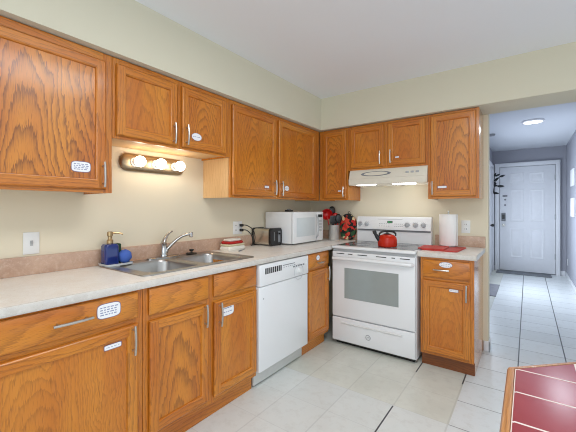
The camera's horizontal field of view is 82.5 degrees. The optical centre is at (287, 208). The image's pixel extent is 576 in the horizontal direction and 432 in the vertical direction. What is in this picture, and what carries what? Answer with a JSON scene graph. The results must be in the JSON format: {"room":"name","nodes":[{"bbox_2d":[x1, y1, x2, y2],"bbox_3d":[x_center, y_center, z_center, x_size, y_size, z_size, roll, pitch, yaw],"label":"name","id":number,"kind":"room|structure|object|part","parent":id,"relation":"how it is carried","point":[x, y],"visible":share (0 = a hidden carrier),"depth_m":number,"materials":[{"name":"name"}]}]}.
{"room":"kitchen","nodes":[
{"label":"kitchen","id":0,"kind":"room"},
{"bbox_2d":[0,146,310,258],"bbox_3d":[-1.564,0.003,1.579,0.120,2.530,6.320,0,0,36],"label":"wall","id":1,"kind":"structure","parent":0,"point":[144,207],"depth_m":2.18,"materials":[{"name":"beige paint"}]},
{"bbox_2d":[23,232,38,254],"bbox_3d":[-1.359,0.186,1.742,0.020,0.116,0.072,0,0,36],"label":"light switch","id":2,"kind":"object","parent":1,"relation":"attached to","point":[30,239],"visible":1,"depth_m":1.74,"materials":[{"name":"white plastic"}]},
{"bbox_2d":[0,16,111,194],"bbox_3d":[-1.378,-0.453,1.421,0.366,0.743,1.084,0,0,36],"label":"upper cabinet","id":3,"kind":"object","parent":1,"relation":"attached to","point":[56,92],"visible":1,"depth_m":1.55,"materials":[{"name":"brown wood"}]},
{"bbox_3d":[-1.210,-0.439,1.425,0.005,0.574,0.700,0,0,36],"label":"door panel","id":4,"kind":"part","parent":3,"relation":"part of","materials":[{"name":"brown wood"}]},
{"bbox_3d":[-0.959,-0.175,1.715,0.036,0.132,0.012,0,0,36],"label":"handle","id":5,"kind":"part","parent":3,"relation":"part of","materials":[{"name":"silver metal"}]},
{"bbox_2d":[119,153,184,174],"bbox_3d":[-0.896,-0.304,2.280,0.132,0.115,0.490,0,0,36],"label":"wall lamp","id":6,"kind":"object","parent":1,"relation":"attached to","point":[127,161],"visible":1,"depth_m":2.25,"materials":[{"name":"brown metal"}]},
{"bbox_2d":[130,156,145,166],"bbox_3d":[-0.975,-0.304,2.149,0.104,0.072,0.072,0,0,36],"label":"bulb","id":7,"kind":"object","parent":6,"relation":"attached to","point":[135,161],"depth_m":2.13,"materials":[{"name":"beige glass"}]},
{"bbox_2d":[152,159,166,168],"bbox_3d":[-0.885,-0.304,2.272,0.104,0.072,0.072,0,0,36],"label":"bulb","id":8,"kind":"object","parent":6,"relation":"attached to","point":[156,163],"depth_m":2.25,"materials":[{"name":"beige glass"}]},
{"bbox_2d":[171,161,184,170],"bbox_3d":[-0.796,-0.304,2.394,0.104,0.072,0.072,0,0,36],"label":"bulb","id":9,"kind":"object","parent":6,"relation":"attached to","point":[175,165],"depth_m":2.37,"materials":[{"name":"beige glass"}]},
{"bbox_2d":[112,57,229,160],"bbox_3d":[-0.800,-0.604,2.212,0.366,0.441,0.871,0,0,36],"label":"upper cabinet","id":10,"kind":"object","parent":1,"relation":"attached to","point":[152,111],"visible":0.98,"depth_m":2.06,"materials":[{"name":"brown wood"}]},
{"bbox_3d":[-0.822,-0.596,1.947,0.017,0.393,0.385,0,0,36],"label":"door","id":11,"kind":"part","parent":10,"relation":"part of","materials":[{"name":"brown wood"}]},
{"bbox_3d":[-0.826,-0.596,1.951,0.005,0.285,0.277,0,0,36],"label":"door panel","id":12,"kind":"part","parent":10,"relation":"part of","materials":[{"name":"brown wood"}]},
{"bbox_3d":[-0.707,-0.470,2.060,0.036,0.132,0.012,0,0,36],"label":"handle","id":13,"kind":"part","parent":10,"relation":"part of","materials":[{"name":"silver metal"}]},
{"bbox_3d":[-0.651,-0.477,2.137,0.036,0.132,0.012,0,0,36],"label":"handle","id":14,"kind":"part","parent":10,"relation":"part of","materials":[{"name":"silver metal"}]},
{"bbox_3d":[-0.575,-0.596,2.286,0.017,0.393,0.386,0,0,36],"label":"door","id":15,"kind":"part","parent":10,"relation":"part of","materials":[{"name":"brown wood"}]},
{"bbox_3d":[-0.579,-0.596,2.290,0.005,0.285,0.278,0,0,36],"label":"door panel","id":16,"kind":"part","parent":10,"relation":"part of","materials":[{"name":"brown wood"}]},
{"bbox_2d":[0,230,356,278],"bbox_3d":[-0.528,0.303,2.357,0.635,0.098,3.599,0,0,36],"label":"backsplash","id":17,"kind":"structure","parent":1,"relation":"attached to","point":[27,265],"depth_m":1.94,"materials":[{"name":"laminate"}]},
{"bbox_2d":[233,221,241,233],"bbox_3d":[-0.457,0.178,2.987,0.008,0.116,0.115,0,0,36],"label":"wall outlet","id":18,"kind":"object","parent":1,"relation":"attached to","point":[236,224],"visible":0.91,"depth_m":2.98,"materials":[{"name":"white plastic"}]},
{"bbox_2d":[203,100,318,200],"bbox_3d":[-0.152,-0.453,3.101,0.366,0.743,1.324,0,0,36],"label":"upper cabinet","id":19,"kind":"object","parent":1,"relation":"attached to","point":[272,157],"visible":0.99,"depth_m":2.81,"materials":[{"name":"brown wood"}]},
{"bbox_3d":[-0.265,-0.446,2.711,0.017,0.692,0.538,0,0,36],"label":"door","id":20,"kind":"part","parent":19,"relation":"part of","materials":[{"name":"brown wood"}]},
{"bbox_3d":[-0.269,-0.446,2.715,0.005,0.584,0.430,0,0,36],"label":"door panel","id":21,"kind":"part","parent":19,"relation":"part of","materials":[{"name":"brown wood"}]},
{"bbox_3d":[-0.106,-0.180,2.884,0.036,0.132,0.012,0,0,36],"label":"handle","id":22,"kind":"part","parent":19,"relation":"part of","materials":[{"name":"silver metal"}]},
{"bbox_3d":[0.104,-0.446,3.216,0.017,0.692,0.632,0,0,36],"label":"door","id":23,"kind":"part","parent":19,"relation":"part of","materials":[{"name":"brown wood"}]},
{"bbox_3d":[0.099,-0.446,3.220,0.005,0.584,0.524,0,0,36],"label":"door panel","id":24,"kind":"part","parent":19,"relation":"part of","materials":[{"name":"brown wood"}]},
{"bbox_2d":[0,0,575,138],"bbox_3d":[0.307,-0.996,0.139,4.600,0.333,6.200,0,0,36],"label":"soffit","id":25,"kind":"structure","parent":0,"point":[130,31],"depth_m":2.44,"materials":[{"name":"beige paint"}]},
{"bbox_2d":[135,0,575,151],"bbox_3d":[1.698,-1.217,2.046,4.600,0.110,10.920,0,0,36],"label":"ceiling","id":26,"kind":"structure","parent":0,"point":[324,48],"depth_m":2.24,"materials":[{"name":"white paint"}]},
{"bbox_2d":[521,118,544,124],"bbox_3d":[3.289,-1.159,4.413,0.250,0.026,0.250,0,0,36],"label":"recessed light","id":27,"kind":"object","parent":26,"relation":"in","point":[538,120],"visible":1,"depth_m":4.36,"materials":[{"name":"white paint"}]},
{"bbox_2d":[185,269,575,431],"bbox_3d":[1.658,1.318,2.093,4.720,0.100,10.950,0,0,36],"label":"floor","id":28,"kind":"structure","parent":0,"point":[334,386],"depth_m":2.38,"materials":[{"name":"tile"}]},
{"bbox_2d":[0,289,141,431],"bbox_3d":[-1.256,0.829,1.334,0.665,0.876,1.087,0,0,36],"label":"base cabinet","id":29,"kind":"object","parent":28,"relation":"on","point":[76,367],"visible":0.98,"depth_m":1.36,"materials":[{"name":"brown wood"}]},
{"bbox_3d":[-0.969,0.846,1.248,0.005,0.480,0.719,0,0,36],"label":"door panel","id":30,"kind":"part","parent":29,"relation":"part of","materials":[{"name":"brown wood"}]},
{"bbox_3d":[-0.965,0.464,1.245,0.018,0.124,0.827,0,0,36],"label":"drawer","id":31,"kind":"part","parent":29,"relation":"part of","materials":[{"name":"brown wood"}]},
{"bbox_3d":[-0.868,0.462,1.332,0.036,0.012,0.147,0,0,36],"label":"handle","id":32,"kind":"part","parent":29,"relation":"part of","materials":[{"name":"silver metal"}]},
{"bbox_3d":[-0.718,0.620,1.538,0.036,0.137,0.012,0,0,36],"label":"handle","id":33,"kind":"part","parent":29,"relation":"part of","materials":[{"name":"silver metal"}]},
{"bbox_2d":[0,230,356,318],"bbox_3d":[-0.525,0.322,2.355,0.641,0.136,3.599,0,0,36],"label":"countertop","id":34,"kind":"structure","parent":29,"relation":"on","point":[28,284],"depth_m":1.74,"materials":[{"name":"laminate"}]},
{"bbox_2d":[146,231,192,259],"bbox_3d":[-0.816,0.252,2.270,0.166,0.186,0.273,0,0,36],"label":"faucet","id":35,"kind":"object","parent":34,"relation":"on","point":[164,248],"visible":1,"depth_m":2.29,"materials":[{"name":"silver metal"}]},
{"bbox_3d":[-0.867,0.340,2.293,0.055,0.010,0.250,0,0,36],"label":"plate","id":36,"kind":"part","parent":35,"relation":"part of","materials":[{"name":"silver metal"}]},
{"bbox_3d":[-0.850,0.204,2.319,0.036,0.088,0.092,0,0,36],"label":"lever","id":37,"kind":"part","parent":35,"relation":"part of","materials":[{"name":"silver metal"}]},
{"bbox_3d":[-0.768,0.242,2.312,0.192,0.145,0.026,0,0,-12],"label":"spout","id":38,"kind":"part","parent":35,"relation":"part of","materials":[{"name":"silver metal"}]},
{"bbox_2d":[100,251,253,275],"bbox_3d":[-0.689,0.433,2.168,0.518,0.174,0.853,0,0,36],"label":"sink","id":39,"kind":"object","parent":34,"relation":"in","point":[144,267],"visible":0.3,"depth_m":2.17,"materials":[{"name":"silver metal"}]},
{"bbox_2d":[98,261,133,266],"bbox_3d":[-1.056,0.339,2.018,0.130,0.012,0.165,0,0,36],"label":"soap caddy","id":40,"kind":"object","parent":39,"relation":"on","point":[128,262],"visible":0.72,"depth_m":1.97,"materials":[{"name":"white ceramic"}]},
{"bbox_2d":[101,231,122,264],"bbox_3d":[-1.075,0.241,2.007,0.070,0.200,0.108,0,0,36],"label":"soap dispenser","id":41,"kind":"object","parent":40,"relation":"on","point":[110,250],"visible":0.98,"depth_m":1.98,"materials":[{"name":"blue glass"}]},
{"bbox_2d":[101,243,118,264],"bbox_3d":[-1.082,0.277,1.997,0.070,0.128,0.082,0,0,36],"label":"bottle","id":42,"kind":"object","parent":41,"relation":"attached to","point":[109,251],"depth_m":1.97,"materials":[{"name":"blue glass"}]},
{"bbox_2d":[119,249,131,262],"bbox_3d":[-1.025,0.299,2.060,0.082,0.083,0.082,0,0,36],"label":"scrubber","id":43,"kind":"object","parent":40,"relation":"on","point":[125,255],"visible":0.93,"depth_m":2.03,"materials":[{"name":"blue plastic"}]},
{"bbox_3d":[-0.782,0.432,1.998,0.385,0.172,0.345,0,0,36],"label":"bowl","id":44,"kind":"part","parent":39,"relation":"part of","materials":[{"name":"silver metal"}]},
{"bbox_2d":[186,249,196,254],"bbox_3d":[-0.727,0.326,2.475,0.086,0.039,0.086,0,0,36],"label":"stopper","id":45,"kind":"object","parent":39,"relation":"on","point":[191,252],"visible":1,"depth_m":2.46,"materials":[{"name":"black plastic"}]},
{"bbox_3d":[-0.554,0.432,2.309,0.385,0.172,0.345,0,0,36],"label":"bowl","id":46,"kind":"part","parent":39,"relation":"part of","materials":[{"name":"silver metal"}]},
{"bbox_2d":[220,238,244,250],"bbox_3d":[-0.469,0.305,2.788,0.125,0.092,0.205,0,0,32],"label":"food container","id":47,"kind":"object","parent":34,"relation":"on","point":[230,244],"visible":1,"depth_m":2.73,"materials":[{"name":"white plastic"}]},
{"bbox_2d":[240,224,254,244],"bbox_3d":[-0.357,0.248,3.042,0.086,0.208,0.176,0,0,36],"label":"power cord","id":48,"kind":"object","parent":34,"relation":"on","point":[241,225],"visible":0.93,"depth_m":3.01,"materials":[{"name":"black plastic"}]},
{"bbox_2d":[252,227,281,245],"bbox_3d":[-0.193,0.268,3.131,0.258,0.164,0.178,0,0,34],"label":"toaster","id":49,"kind":"object","parent":34,"relation":"on","point":[266,236],"visible":0.94,"depth_m":3.07,"materials":[{"name":"metal"}]},
{"bbox_3d":[-0.290,0.268,3.197,0.022,0.164,0.178,0,0,34],"label":"panel","id":50,"kind":"part","parent":49,"relation":"part of","materials":[{"name":"silver metal"}]},
{"bbox_3d":[-0.116,0.268,3.079,0.031,0.164,0.178,0,0,34],"label":"panel","id":51,"kind":"part","parent":49,"relation":"part of","materials":[{"name":"black plastic"}]},
{"bbox_2d":[266,211,322,244],"bbox_3d":[0.090,0.193,3.392,0.375,0.315,0.560,0,0,36],"label":"microwave","id":52,"kind":"object","parent":34,"relation":"on","point":[296,226],"visible":0.94,"depth_m":3.20,"materials":[{"name":"white plastic"}]},
{"bbox_3d":[0.166,0.187,3.253,0.023,0.301,0.426,0,0,36],"label":"door","id":53,"kind":"part","parent":52,"relation":"part of","materials":[{"name":"white plastic"}]},
{"bbox_3d":[0.331,0.187,3.482,0.021,0.301,0.131,0,0,36],"label":"control panel","id":54,"kind":"part","parent":52,"relation":"part of","materials":[{"name":"white plastic"}]},
{"bbox_2d":[329,225,338,239],"bbox_3d":[0.506,0.267,3.627,0.116,0.167,0.116,0,0,36],"label":"utensil crock","id":55,"kind":"object","parent":34,"relation":"on","point":[333,229],"visible":0.98,"depth_m":3.58,"materials":[{"name":"metal"}]},
{"bbox_2d":[322,209,331,224],"bbox_3d":[0.427,0.171,3.657,0.126,0.328,0.087,0,0,-9],"label":"ladle","id":56,"kind":"object","parent":55,"relation":"in","point":[327,213],"visible":0.84,"depth_m":3.68,"materials":[{"name":"red plastic"}]},
{"bbox_2d":[329,206,334,224],"bbox_3d":[0.495,0.156,3.689,0.069,0.357,0.068,0,0,36],"label":"serving spoon","id":57,"kind":"object","parent":55,"relation":"in","point":[331,208],"visible":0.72,"depth_m":3.69,"materials":[{"name":"black plastic"}]},
{"bbox_2d":[330,216,336,224],"bbox_3d":[0.498,0.208,3.609,0.072,0.252,0.024,0,0,-7],"label":"spatula","id":58,"kind":"object","parent":55,"relation":"in","point":[332,218],"visible":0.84,"depth_m":3.60,"materials":[{"name":"black plastic"}]},
{"bbox_2d":[335,214,341,224],"bbox_3d":[0.552,0.198,3.601,0.075,0.272,0.031,0,0,15],"label":"slotted spoon","id":59,"kind":"object","parent":55,"relation":"in","point":[338,218],"visible":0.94,"depth_m":3.59,"materials":[{"name":"black plastic"}]},
{"bbox_2d":[340,211,356,239],"bbox_3d":[0.667,0.192,3.632,0.189,0.315,0.048,0,0,28],"label":"jar","id":60,"kind":"object","parent":34,"relation":"on","point":[348,225],"visible":0.97,"depth_m":3.61,"materials":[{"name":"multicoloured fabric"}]},
{"bbox_2d":[142,259,256,431],"bbox_3d":[-0.690,0.829,2.109,0.665,0.876,0.830,0,0,36],"label":"base cabinet","id":61,"kind":"object","parent":28,"relation":"on","point":[199,335],"visible":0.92,"depth_m":1.86,"materials":[{"name":"brown wood"}]},
{"bbox_3d":[-0.577,0.466,1.777,0.018,0.132,0.372,0,0,36],"label":"drawer","id":62,"kind":"part","parent":61,"relation":"part of","materials":[{"name":"brown wood"}]},
{"bbox_3d":[-0.576,0.845,1.776,0.017,0.566,0.372,0,0,36],"label":"door","id":63,"kind":"part","parent":61,"relation":"part of","materials":[{"name":"brown wood"}]},
{"bbox_3d":[-0.581,0.845,1.780,0.005,0.458,0.264,0,0,36],"label":"door panel","id":64,"kind":"part","parent":61,"relation":"part of","materials":[{"name":"brown wood"}]},
{"bbox_3d":[-0.466,0.618,1.883,0.036,0.132,0.012,0,0,36],"label":"handle","id":65,"kind":"part","parent":61,"relation":"part of","materials":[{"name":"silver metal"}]},
{"bbox_3d":[-0.401,0.638,1.973,0.036,0.142,0.012,0,0,36],"label":"handle","id":66,"kind":"part","parent":61,"relation":"part of","materials":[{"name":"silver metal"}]},
{"bbox_3d":[-0.331,0.466,2.113,0.018,0.132,0.378,0,0,36],"label":"drawer","id":67,"kind":"part","parent":61,"relation":"part of","materials":[{"name":"brown wood"}]},
{"bbox_3d":[-0.331,0.845,2.113,0.017,0.566,0.378,0,0,36],"label":"door","id":68,"kind":"part","parent":61,"relation":"part of","materials":[{"name":"brown wood"}]},
{"bbox_3d":[-0.335,0.845,2.117,0.005,0.458,0.270,0,0,36],"label":"door panel","id":69,"kind":"part","parent":61,"relation":"part of","materials":[{"name":"brown wood"}]},
{"bbox_2d":[252,255,307,385],"bbox_3d":[-0.249,0.827,2.696,0.628,0.858,0.622,0,0,36],"label":"dishwasher","id":70,"kind":"object","parent":28,"relation":"on","point":[281,285],"visible":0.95,"depth_m":2.47,"materials":[{"name":"white plastic"}]},
{"bbox_3d":[-0.070,1.206,2.566,0.019,0.100,0.610,0,0,36],"label":"kick panel","id":71,"kind":"part","parent":70,"relation":"part of","materials":[{"name":"plastic"}]},
{"bbox_3d":[-0.037,0.851,2.541,0.051,0.594,0.622,0,0,36],"label":"door","id":72,"kind":"part","parent":70,"relation":"part of","materials":[{"name":"white metal"}]},
{"bbox_3d":[-0.034,0.474,2.539,0.059,0.152,0.622,0,0,36],"label":"control panel","id":73,"kind":"part","parent":70,"relation":"part of","materials":[{"name":"white plastic"}]},
{"bbox_2d":[302,250,330,354],"bbox_3d":[0.042,0.829,3.113,0.665,0.876,0.380,0,0,36],"label":"base cabinet","id":74,"kind":"object","parent":28,"relation":"on","point":[319,273],"visible":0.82,"depth_m":2.93,"materials":[{"name":"brown wood"}]},
{"bbox_3d":[0.258,0.777,2.955,0.018,0.772,0.380,0,0,36],"label":"frame","id":75,"kind":"part","parent":74,"relation":"part of","materials":[{"name":"brown wood"}]},
{"bbox_3d":[0.277,0.461,2.946,0.018,0.123,0.348,0,0,36],"label":"drawer","id":76,"kind":"part","parent":74,"relation":"part of","materials":[{"name":"brown wood"}]},
{"bbox_3d":[0.277,0.843,2.946,0.017,0.590,0.348,0,0,36],"label":"door","id":77,"kind":"part","parent":74,"relation":"part of","materials":[{"name":"brown wood"}]},
{"bbox_3d":[0.273,0.843,2.950,0.005,0.482,0.240,0,0,36],"label":"door panel","id":78,"kind":"part","parent":74,"relation":"part of","materials":[{"name":"brown wood"}]},
{"bbox_2d":[332,216,432,361],"bbox_3d":[0.887,0.677,3.096,0.759,1.178,0.699,0,0,36],"label":"range","id":79,"kind":"object","parent":28,"relation":"on","point":[377,290],"visible":0.95,"depth_m":2.86,"materials":[{"name":"white metal"}]},
{"bbox_3d":[0.702,0.457,2.841,0.747,0.041,0.068,0,0,36],"label":"oven handle","id":80,"kind":"part","parent":79,"relation":"part of","materials":[{"name":"white metal"}]},
{"bbox_3d":[0.727,1.116,2.875,0.749,0.213,0.028,0,0,36],"label":"storage drawer","id":81,"kind":"part","parent":79,"relation":"part of","materials":[{"name":"white metal"}]},
{"bbox_3d":[0.727,0.700,2.875,0.749,0.600,0.028,0,0,36],"label":"oven door","id":82,"kind":"part","parent":79,"relation":"part of","materials":[{"name":"white metal"}]},
{"bbox_3d":[0.904,0.362,3.119,0.759,0.024,0.642,0,0,36],"label":"cooktop frame","id":83,"kind":"part","parent":79,"relation":"part of","materials":[{"name":"white metal"}]},
{"bbox_2d":[338,240,423,250],"bbox_3d":[0.899,0.348,3.111,0.707,0.003,0.500,0,0,36],"label":"glass cooktop","id":84,"kind":"object","parent":79,"relation":"in","point":[401,244],"depth_m":3.13,"materials":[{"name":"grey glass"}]},
{"bbox_2d":[372,230,396,246],"bbox_3d":[0.886,0.270,2.964,0.201,0.150,0.170,0,0,-35],"label":"kettle","id":85,"kind":"object","parent":79,"relation":"on","point":[386,239],"visible":1,"depth_m":2.92,"materials":[{"name":"red metal"}]},
{"bbox_3d":[0.900,0.224,2.973,0.158,0.058,0.023,0,0,6],"label":"handle","id":86,"kind":"part","parent":85,"relation":"part of","materials":[{"name":"black plastic"}]},
{"bbox_2d":[421,255,482,375],"bbox_3d":[1.391,0.829,2.773,0.380,0.876,0.665,0,0,36],"label":"base cabinet","id":87,"kind":"object","parent":28,"relation":"on","point":[451,289],"visible":0.98,"depth_m":2.54,"materials":[{"name":"brown wood"}]},
{"bbox_3d":[1.218,0.854,2.542,0.338,0.572,0.017,0,0,36],"label":"door","id":88,"kind":"part","parent":87,"relation":"part of","materials":[{"name":"brown wood"}]},
{"bbox_3d":[1.222,0.854,2.547,0.230,0.464,0.005,0,0,36],"label":"door panel","id":89,"kind":"part","parent":87,"relation":"part of","materials":[{"name":"brown wood"}]},
{"bbox_3d":[1.218,0.478,2.542,0.338,0.136,0.018,0,0,36],"label":"drawer","id":90,"kind":"part","parent":87,"relation":"part of","materials":[{"name":"brown wood"}]},
{"bbox_2d":[417,235,485,260],"bbox_3d":[1.399,0.321,2.783,0.416,0.136,0.639,0,0,36],"label":"countertop","id":91,"kind":"structure","parent":87,"relation":"on","point":[475,245],"depth_m":2.67,"materials":[{"name":"laminate"}]},
{"bbox_2d":[421,245,465,251],"bbox_3d":[1.341,0.346,2.820,0.280,0.009,0.365,0,0,39],"label":"cutting board","id":92,"kind":"object","parent":91,"relation":"on","point":[450,249],"visible":0.71,"depth_m":2.72,"materials":[{"name":"red plastic"}]},
{"bbox_2d":[439,211,457,246],"bbox_3d":[1.437,0.183,2.942,0.154,0.317,0.153,0,0,36],"label":"paper towel roll","id":93,"kind":"object","parent":92,"relation":"on","point":[448,223],"visible":0.93,"depth_m":2.88,"materials":[{"name":"white paper"}]},
{"bbox_3d":[1.321,0.638,2.435,0.012,0.127,0.036,0,0,36],"label":"handle","id":94,"kind":"part","parent":87,"relation":"part of","materials":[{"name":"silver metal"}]},
{"bbox_2d":[490,284,499,296],"bbox_3d":[3.146,1.262,5.111,0.205,0.010,0.860,0,0,36],"label":"rug","id":95,"kind":"object","parent":28,"relation":"on","point":[494,288],"visible":0.51,"depth_m":5.08,"materials":[{"name":"grey fabric"}]},
{"bbox_2d":[496,270,551,277],"bbox_3d":[4.525,1.259,6.327,0.860,0.016,0.310,0,0,36],"label":"doormat","id":96,"kind":"object","parent":28,"relation":"on","point":[497,271],"visible":1,"depth_m":6.29,"materials":[{"name":"grey fabric"}]},
{"bbox_2d":[499,362,575,431],"bbox_3d":[0.908,0.887,0.530,0.948,0.760,1.120,0,0,36],"label":"table","id":97,"kind":"object","parent":28,"relation":"on","point":[537,398],"visible":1,"depth_m":0.88,"materials":[{"name":"red wood"}]},
{"bbox_2d":[311,114,489,340],"bbox_3d":[1.060,0.003,3.502,1.852,2.530,0.120,0,0,36],"label":"wall","id":98,"kind":"structure","parent":0,"point":[406,200],"depth_m":3.21,"materials":[{"name":"beige paint"}]},
{"bbox_2d":[320,128,359,200],"bbox_3d":[0.555,-0.453,3.568,0.333,0.743,0.366,0,0,36],"label":"upper cabinet","id":99,"kind":"object","parent":98,"relation":"attached to","point":[334,173],"visible":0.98,"depth_m":3.45,"materials":[{"name":"brown wood"}]},
{"bbox_3d":[0.486,-0.451,3.446,0.272,0.702,0.017,0,0,36],"label":"door","id":100,"kind":"part","parent":99,"relation":"part of","materials":[{"name":"brown wood"}]},
{"bbox_3d":[0.490,-0.451,3.451,0.164,0.594,0.005,0,0,36],"label":"door panel","id":101,"kind":"part","parent":99,"relation":"part of","materials":[{"name":"brown wood"}]},
{"bbox_2d":[348,115,427,170],"bbox_3d":[1.003,-0.602,3.241,0.772,0.444,0.366,0,0,36],"label":"upper cabinet","id":102,"kind":"object","parent":98,"relation":"attached to","point":[402,142],"visible":0.99,"depth_m":3.09,"materials":[{"name":"brown wood"}]},
{"bbox_3d":[0.774,-0.601,3.236,0.348,0.402,0.017,0,0,36],"label":"door","id":103,"kind":"part","parent":102,"relation":"part of","materials":[{"name":"brown wood"}]},
{"bbox_3d":[0.778,-0.601,3.241,0.240,0.294,0.005,0,0,36],"label":"door panel","id":104,"kind":"part","parent":102,"relation":"part of","materials":[{"name":"brown wood"}]},
{"bbox_3d":[1.084,-0.601,3.018,0.230,0.294,0.005,0,0,36],"label":"door panel","id":105,"kind":"part","parent":102,"relation":"part of","materials":[{"name":"brown wood"}]},
{"bbox_3d":[1.080,-0.601,3.013,0.338,0.402,0.017,0,0,36],"label":"door","id":106,"kind":"part","parent":102,"relation":"part of","materials":[{"name":"brown wood"}]},
{"bbox_2d":[349,165,427,186],"bbox_3d":[1.017,-0.302,3.239,0.746,0.156,0.350,0,0,36],"label":"range hood","id":107,"kind":"object","parent":98,"relation":"attached to","point":[414,175],"visible":0.98,"depth_m":3.10,"materials":[{"name":"beige metal"}]},
{"bbox_3d":[0.844,-0.333,3.172,0.302,0.047,0.026,0,0,36],"label":"vent trim","id":108,"kind":"part","parent":107,"relation":"part of","materials":[{"name":"grey plastic"}]},
{"bbox_2d":[394,183,415,184],"bbox_3d":[1.086,-0.242,3.070,0.190,0.036,0.106,0,0,36],"label":"lamp","id":109,"kind":"object","parent":107,"relation":"attached to","point":[394,183],"depth_m":3.04,"materials":[{"name":"white plastic"}]},
{"bbox_2d":[428,107,482,199],"bbox_3d":[1.475,-0.453,2.897,0.394,0.743,0.366,0,0,36],"label":"upper cabinet","id":110,"kind":"object","parent":98,"relation":"attached to","point":[455,138],"visible":1,"depth_m":2.78,"materials":[{"name":"brown wood"}]},
{"bbox_3d":[1.397,-0.452,2.789,0.242,0.596,0.005,0,0,36],"label":"door panel","id":111,"kind":"part","parent":110,"relation":"part of","materials":[{"name":"brown wood"}]},
{"bbox_2d":[435,235,484,247],"bbox_3d":[1.582,0.303,3.034,0.416,0.098,0.019,0,0,36],"label":"backsplash","id":112,"kind":"structure","parent":98,"relation":"attached to","point":[464,241],"depth_m":2.98,"materials":[{"name":"laminate"}]},
{"bbox_2d":[461,220,469,232],"bbox_3d":[1.627,0.170,3.007,0.072,0.116,0.008,0,0,36],"label":"wall outlet","id":113,"kind":"object","parent":98,"relation":"attached to","point":[465,224],"visible":1,"depth_m":3.01,"materials":[{"name":"white plastic"}]},
{"bbox_2d":[483,337,490,351],"bbox_3d":[1.795,1.223,2.957,0.050,0.090,0.133,0,0,36],"label":"baseboard","id":114,"kind":"structure","parent":98,"relation":"attached to","point":[486,344],"depth_m":2.91,"materials":[{"name":"white paint"}]},
{"bbox_2d":[490,148,492,163],"bbox_3d":[2.910,-0.002,5.073,0.100,2.540,4.600,0,0,36],"label":"wall","id":115,"kind":"structure","parent":0,"point":[491,152],"depth_m":6.62,"materials":[{"name":"grey paint"}]},
{"bbox_2d":[490,161,493,274],"bbox_3d":[3.960,0.198,6.349,0.089,2.140,0.940,0,0,36],"label":"door","id":116,"kind":"structure","parent":115,"relation":"in","point":[491,164],"depth_m":6.37,"materials":[{"name":"white paint"}]},
{"bbox_2d":[493,173,504,193],"bbox_3d":[4.096,-0.480,6.379,0.209,0.439,0.105,0,0,36],"label":"leafy sprig","id":117,"kind":"object","parent":116,"relation":"hanging from","point":[495,175],"visible":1,"depth_m":6.41,"materials":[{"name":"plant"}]},
{"bbox_2d":[493,145,565,274],"bbox_3d":[4.750,-0.002,6.516,1.170,2.540,0.100,0,0,36],"label":"wall","id":118,"kind":"structure","parent":0,"point":[555,152],"depth_m":6.29,"materials":[{"name":"grey paint"}]},
{"bbox_2d":[495,160,559,275],"bbox_3d":[4.670,0.180,6.446,1.040,2.175,0.106,0,0,36],"label":"door","id":119,"kind":"structure","parent":118,"relation":"in","point":[530,193],"depth_m":6.42,"materials":[{"name":"white paint"}]},
{"bbox_2d":[566,130,575,286],"bbox_3d":[3.901,-0.002,4.276,0.100,2.540,4.720,0,0,36],"label":"wall","id":120,"kind":"structure","parent":0,"point":[571,145],"depth_m":5.52,"materials":[{"name":"grey paint"}]},
{"bbox_2d":[565,271,575,293],"bbox_3d":[3.828,1.223,4.273,0.014,0.090,4.609,0,0,36],"label":"baseboard","id":121,"kind":"structure","parent":120,"relation":"attached to","point":[566,274],"depth_m":5.37,"materials":[{"name":"white paint"}]},
{"bbox_2d":[570,198,574,216],"bbox_3d":[4.475,-0.012,5.168,0.023,0.296,0.400,0,0,36],"label":"wall panel","id":122,"kind":"object","parent":120,"relation":"attached to","point":[572,200],"visible":1,"depth_m":5.06,"materials":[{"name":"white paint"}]},
{"bbox_2d":[570,168,574,186],"bbox_3d":[4.475,-0.480,5.168,0.023,0.266,0.400,0,0,36],"label":"wall panel","id":123,"kind":"object","parent":120,"relation":"attached to","point":[572,172],"visible":1,"depth_m":5.06,"materials":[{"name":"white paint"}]}
]}

